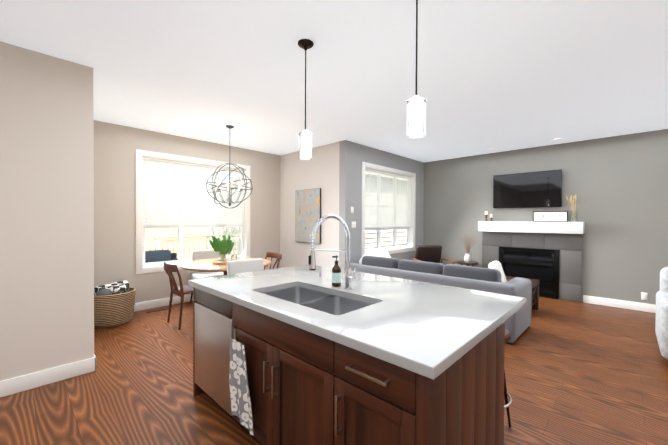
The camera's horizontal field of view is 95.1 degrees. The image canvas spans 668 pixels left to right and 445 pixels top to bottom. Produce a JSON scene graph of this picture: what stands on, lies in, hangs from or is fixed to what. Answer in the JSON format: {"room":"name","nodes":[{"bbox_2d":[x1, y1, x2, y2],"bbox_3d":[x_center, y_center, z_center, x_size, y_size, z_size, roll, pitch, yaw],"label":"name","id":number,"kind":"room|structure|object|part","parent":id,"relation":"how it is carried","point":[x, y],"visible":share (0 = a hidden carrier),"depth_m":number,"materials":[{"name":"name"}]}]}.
{"room":"open-plan kitchen","nodes":[
{"label":"open-plan kitchen","id":0,"kind":"room"},
{"bbox_2d":[0,41,93,380],"bbox_3d":[-4.092,-0.025,2.115,1.830,2.755,3.600,1,1,44],"label":"wall","id":1,"kind":"structure","parent":0,"point":[46,211],"depth_m":2.55,"materials":[{"name":"beige paint"}]},
{"bbox_2d":[0,356,95,397],"bbox_3d":[-3.427,1.298,1.493,0.014,0.125,3.614,1,1,44],"label":"baseboard","id":2,"kind":"structure","parent":1,"relation":"attached to","point":[35,379],"depth_m":2.55,"materials":[{"name":"white wood"}]},
{"bbox_2d":[134,294,192,311],"bbox_3d":[-2.324,1.271,5.283,0.014,0.125,3.410,1,1,44],"label":"baseboard","id":3,"kind":"structure","parent":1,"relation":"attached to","point":[156,303],"depth_m":4.81,"materials":[{"name":"white wood"}]},
{"bbox_2d":[94,120,279,302],"bbox_3d":[-2.361,-0.045,5.340,0.140,2.755,3.650,1,1,44],"label":"wall","id":4,"kind":"structure","parent":0,"point":[116,146],"depth_m":4.58,"materials":[{"name":"beige paint"}]},
{"bbox_2d":[136,149,250,273],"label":"dining room window","id":5,"kind":"structure","parent":4,"relation":"in","point":[142,267],"depth_m":5.14,"materials":[{"name":"plastic"}]},
{"bbox_3d":[-3.419,1.141,6.188,2.520,1.600,5.200,1,1,44],"label":"deck railing","id":6,"kind":"part","parent":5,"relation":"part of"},
{"bbox_2d":[143,157,244,225],"bbox_3d":[-2.345,-0.478,5.316,0.040,1.046,1.730,1,1,44],"label":"window blind","id":7,"kind":"object","parent":5,"relation":"attached to","point":[237,219],"visible":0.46,"depth_m":5.17,"materials":[{"name":"white fabric"}]},
{"bbox_2d":[280,141,338,267],"bbox_3d":[-0.478,-0.043,5.965,1.710,2.755,0.140,1,1,44],"label":"wall","id":8,"kind":"structure","parent":0,"point":[320,169],"depth_m":5.80,"materials":[{"name":"beige paint"}]},
{"bbox_2d":[295,188,320,243],"bbox_3d":[-0.504,-0.125,5.865,0.710,1.020,0.036,1,1,44],"label":"picture","id":9,"kind":"object","parent":8,"relation":"attached to","point":[307,209],"visible":1,"depth_m":5.84},
{"bbox_2d":[0,297,667,444],"bbox_3d":[0.286,1.429,2.216,8.430,0.120,10.200,1,1,44],"label":"floor","id":10,"kind":"structure","parent":0,"point":[579,373],"depth_m":2.47,"materials":[{"name":"laminate"}]},
{"bbox_2d":[94,280,135,327],"bbox_3d":[-2.980,1.073,4.103,0.540,0.535,0.540,1,1,44],"label":"basket","id":11,"kind":"object","parent":10,"relation":"on","point":[114,303],"visible":0.81,"depth_m":3.94,"materials":[{"name":"wicker"}]},
{"bbox_2d":[145,307,168,312],"bbox_3d":[-2.688,1.334,4.655,0.100,0.006,0.300,1,1,44],"label":"floor vent","id":12,"kind":"object","parent":10,"relation":"in","point":[157,310],"visible":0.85,"depth_m":4.63,"materials":[{"name":"brown metal"}]},
{"bbox_2d":[164,262,192,329],"bbox_3d":[-1.959,0.935,4.096,0.436,0.821,0.554,1,1,44],"label":"dining chair","id":13,"kind":"object","parent":10,"relation":"on","point":[181,290],"visible":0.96,"depth_m":3.91,"materials":[{"name":"brown wood"}]},
{"bbox_2d":[190,249,222,302],"bbox_3d":[-2.060,0.897,5.090,0.526,0.882,0.483,1,1,44],"label":"dining chair","id":14,"kind":"object","parent":10,"relation":"on","point":[204,254],"visible":0.48,"depth_m":5.07,"materials":[{"name":"fabric"}]},
{"bbox_2d":[179,257,271,274],"bbox_3d":[-1.574,0.967,4.526,1.280,0.750,1.280,1,1,44],"label":"dining table","id":15,"kind":"object","parent":10,"relation":"on","point":[205,265],"visible":0.4,"depth_m":4.30,"materials":[{"name":"brown wood"}]},
{"bbox_2d":[207,225,238,263],"bbox_3d":[-1.622,0.315,4.532,0.429,0.552,0.447,1,1,44],"label":"centerpiece","id":16,"kind":"object","parent":15,"relation":"on","point":[222,245],"visible":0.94,"depth_m":4.49,"materials":[{"name":"green plant"}]},
{"bbox_2d":[227,258,263,274],"bbox_3d":[-1.218,0.909,4.000,0.483,0.882,0.526,0,1,-38],"label":"dining chair","id":17,"kind":"object","parent":10,"relation":"on","point":[241,266],"visible":0.25,"depth_m":3.82,"materials":[{"name":"fabric"}]},
{"bbox_2d":[264,252,281,269],"bbox_3d":[-1.176,0.930,5.041,0.436,0.821,0.554,1,1,44],"label":"dining chair","id":18,"kind":"object","parent":10,"relation":"on","point":[272,255],"visible":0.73,"depth_m":5.21,"materials":[{"name":"brown wood"}]},
{"bbox_2d":[188,284,505,444],"bbox_3d":[-0.096,0.934,2.029,1.969,0.870,0.934,1,1,44],"label":"kitchen island","id":19,"kind":"object","parent":10,"relation":"on","point":[371,359],"depth_m":1.44,"materials":[{"name":"brown wood"}]},
{"bbox_2d":[229,328,253,435],"bbox_3d":[-0.537,0.933,1.828,0.286,0.536,0.072,1,1,44],"label":"hanging towel","id":20,"kind":"object","parent":19,"relation":"hanging from","point":[240,397],"visible":1,"depth_m":1.81,"materials":[{"name":"grey fabric"}]},
{"bbox_2d":[188,264,525,379],"bbox_3d":[0.022,0.478,2.145,2.035,0.040,1.252,1,1,44],"label":"island countertop","id":21,"kind":"structure","parent":19,"relation":"on","point":[427,327],"depth_m":1.61,"materials":[{"name":"white stone"}]},
{"bbox_2d":[272,284,367,311],"bbox_3d":[-0.134,0.596,1.942,0.819,0.217,0.418,1,1,44],"label":"sink","id":22,"kind":"object","parent":21,"relation":"in","point":[313,296],"depth_m":2.12,"materials":[{"name":"silver metal"}]},
{"bbox_2d":[308,214,355,289],"bbox_3d":[-0.006,0.202,1.970,0.090,0.514,0.390,1,1,44],"label":"faucet","id":23,"kind":"object","parent":21,"relation":"on","point":[349,278],"visible":1,"depth_m":2.02,"materials":[{"name":"silver metal"}]},
{"bbox_2d":[332,256,340,286],"bbox_3d":[0.016,0.348,2.189,0.067,0.219,0.074,1,1,44],"label":"soap bottle","id":24,"kind":"object","parent":21,"relation":"on","point":[336,275],"visible":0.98,"depth_m":2.17,"materials":[{"name":"orange glass"}]},
{"bbox_2d":[411,245,455,264],"bbox_3d":[2.049,0.915,6.397,0.720,0.858,0.658,0,0,-6],"label":"accent chair","id":25,"kind":"object","parent":10,"relation":"on","point":[428,253],"visible":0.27,"depth_m":6.51,"materials":[{"name":"brown leather"}]},
{"bbox_2d":[346,247,531,344],"bbox_3d":[1.383,0.885,4.543,2.520,0.937,0.880,1,1,44],"label":"sofa","id":26,"kind":"object","parent":10,"relation":"on","point":[490,278],"visible":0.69,"depth_m":3.89,"materials":[{"name":"fabric"}]},
{"bbox_2d":[456,232,477,266],"bbox_3d":[2.755,0.772,6.303,0.410,1.149,0.410,1,1,44],"label":"side table","id":27,"kind":"object","parent":10,"relation":"on","point":[467,261],"visible":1,"depth_m":6.25,"materials":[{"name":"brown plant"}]},
{"bbox_2d":[504,328,511,427],"bbox_3d":[0.994,1.041,2.047,0.347,0.666,0.347,1,1,44],"label":"bar stool","id":28,"kind":"object","parent":10,"relation":"on","point":[507,338],"visible":0.19,"depth_m":2.04,"materials":[{"name":"brown wood"}]},
{"bbox_2d":[505,276,539,315],"bbox_3d":[2.589,1.125,4.994,1.200,0.460,0.600,1,1,44],"label":"coffee table","id":29,"kind":"object","parent":10,"relation":"on","point":[535,294],"visible":0.29,"depth_m":4.74,"materials":[{"name":"wood"}]},
{"bbox_2d":[482,231,581,301],"bbox_3d":[3.634,0.769,5.739,1.591,1.168,0.072,1,1,44],"label":"fireplace","id":30,"kind":"object","parent":10,"relation":"on","point":[552,262],"visible":0.73,"depth_m":5.55,"materials":[{"name":"tile"}]},
{"bbox_2d":[655,267,667,358],"bbox_3d":[3.704,0.937,2.869,0.910,0.880,0.880,1,1,44],"label":"patterned armchair","id":31,"kind":"object","parent":10,"relation":"on","point":[661,325],"visible":1,"depth_m":3.01,"materials":[{"name":"fabric"}]},
{"bbox_2d":[0,0,667,161],"bbox_3d":[0.297,-1.446,2.193,8.430,0.120,10.200,1,1,44],"label":"ceiling","id":32,"kind":"structure","parent":0,"point":[503,75],"depth_m":2.73,"materials":[{"name":"paint"}]},
{"bbox_2d":[206,125,252,207],"bbox_3d":[-1.531,-0.810,4.491,0.643,1.204,0.656,1,1,44],"label":"orb chandelier","id":33,"kind":"object","parent":32,"relation":"hanging from","point":[229,199],"visible":1,"depth_m":4.48,"materials":[{"name":"metal"}]},
{"bbox_2d":[297,39,313,159],"bbox_3d":[-0.221,-0.943,2.373,0.126,0.892,0.124,1,1,44],"label":"pendant light","id":34,"kind":"object","parent":32,"relation":"hanging from","point":[305,141],"visible":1,"depth_m":2.35,"materials":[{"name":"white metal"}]},
{"bbox_2d":[406,0,426,137],"bbox_3d":[0.465,-0.935,1.715,0.126,0.892,0.124,1,1,44],"label":"pendant light","id":35,"kind":"object","parent":32,"relation":"hanging from","point":[416,124],"visible":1,"depth_m":1.69,"materials":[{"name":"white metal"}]},
{"bbox_2d":[339,140,423,269],"bbox_3d":[1.155,-0.040,6.331,0.140,2.755,2.930,1,1,44],"label":"wall","id":36,"kind":"structure","parent":0,"point":[353,156],"depth_m":5.47,"materials":[{"name":"grey paint"}]},
{"bbox_2d":[361,162,415,256],"bbox_3d":[1.124,-0.232,6.284,0.158,1.750,1.930,1,1,44],"label":"living room window","id":37,"kind":"structure","parent":36,"relation":"in","point":[409,246],"depth_m":6.39,"materials":[{"name":"plastic"}]},
{"bbox_2d":[365,168,411,227],"bbox_3d":[1.137,-0.453,6.271,0.040,1.106,1.730,1,1,44],"label":"window blind","id":38,"kind":"object","parent":37,"relation":"attached to","point":[389,214],"visible":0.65,"depth_m":6.21,"materials":[{"name":"white fabric"}]},
{"bbox_2d":[423,129,667,304],"bbox_3d":[4.451,-0.017,5.100,6.320,2.755,0.140,1,1,44],"label":"wall","id":39,"kind":"structure","parent":0,"point":[617,186],"depth_m":5.10,"materials":[{"name":"grey paint"}]},
{"bbox_2d":[493,169,561,207],"bbox_3d":[3.610,-0.608,5.754,1.110,0.660,0.074,1,1,44],"label":"wall-mounted tv","id":40,"kind":"object","parent":39,"relation":"attached to","point":[536,189],"visible":0.98,"depth_m":5.69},
{"bbox_2d":[478,221,584,233],"bbox_3d":[3.584,0.083,5.679,1.650,0.200,0.223,1,1,44],"label":"mantel shelf","id":41,"kind":"object","parent":39,"relation":"attached to","point":[542,227],"visible":1,"depth_m":5.51,"materials":[{"name":"white paint"}]},
{"bbox_2d":[485,211,492,220],"bbox_3d":[3.106,-0.126,6.128,0.166,0.205,0.072,1,1,44],"label":"candle holders","id":42,"kind":"object","parent":41,"relation":"on","point":[486,215],"visible":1,"depth_m":6.13,"materials":[{"name":"brown wood"}]},
{"bbox_2d":[533,211,567,221],"bbox_3d":[3.868,-0.109,5.474,0.520,0.190,0.035,1,1,44],"label":"sign","id":43,"kind":"object","parent":41,"relation":"on","point":[550,216],"visible":0.92,"depth_m":5.46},
{"bbox_2d":[566,194,577,220],"bbox_3d":[4.059,-0.248,5.210,0.149,0.472,0.173,1,1,44],"label":"vase","id":44,"kind":"object","parent":41,"relation":"on","point":[573,214],"visible":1,"depth_m":5.18,"materials":[{"name":"clear glass"}]},
{"bbox_2d":[583,295,655,312],"bbox_3d":[5.406,1.311,4.083,3.230,0.125,0.014,1,1,44],"label":"baseboard","id":45,"kind":"structure","parent":39,"relation":"attached to","point":[631,305],"depth_m":4.87,"materials":[{"name":"white wood"}]},
{"bbox_2d":[641,292,647,299],"bbox_3d":[4.770,1.133,4.696,0.070,0.115,0.008,1,1,44],"label":"electrical outlet plate","id":46,"kind":"object","parent":39,"relation":"attached to","point":[644,295],"visible":1,"depth_m":4.69,"materials":[{"name":"white plastic"}]},
{"label":"outside","id":47,"kind":"structure","parent":0,"visible":0},
{"bbox_2d":[145,249,177,262],"bbox_3d":[-4.200,1.008,6.001,0.750,0.817,2.250,1,1,44],"label":"sofa","id":48,"kind":"object","parent":47,"relation":"in","point":[158,255],"visible":0.12,"depth_m":6.54,"materials":[{"name":"fabric"}]},
{"bbox_2d":[145,227,229,259],"bbox_3d":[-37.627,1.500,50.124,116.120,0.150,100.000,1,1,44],"label":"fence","id":49,"kind":"structure","parent":47,"point":[161,232],"depth_m":37.78,"materials":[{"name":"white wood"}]},
{"bbox_2d":[223,173,406,254],"bbox_3d":[0.994,-1.659,18.020,10.250,7.000,11.700,1,1,44],"label":"neighbouring house","id":50,"kind":"structure","parent":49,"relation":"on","point":[371,238],"depth_m":12.68,"materials":[{"name":"white"}]}
]}

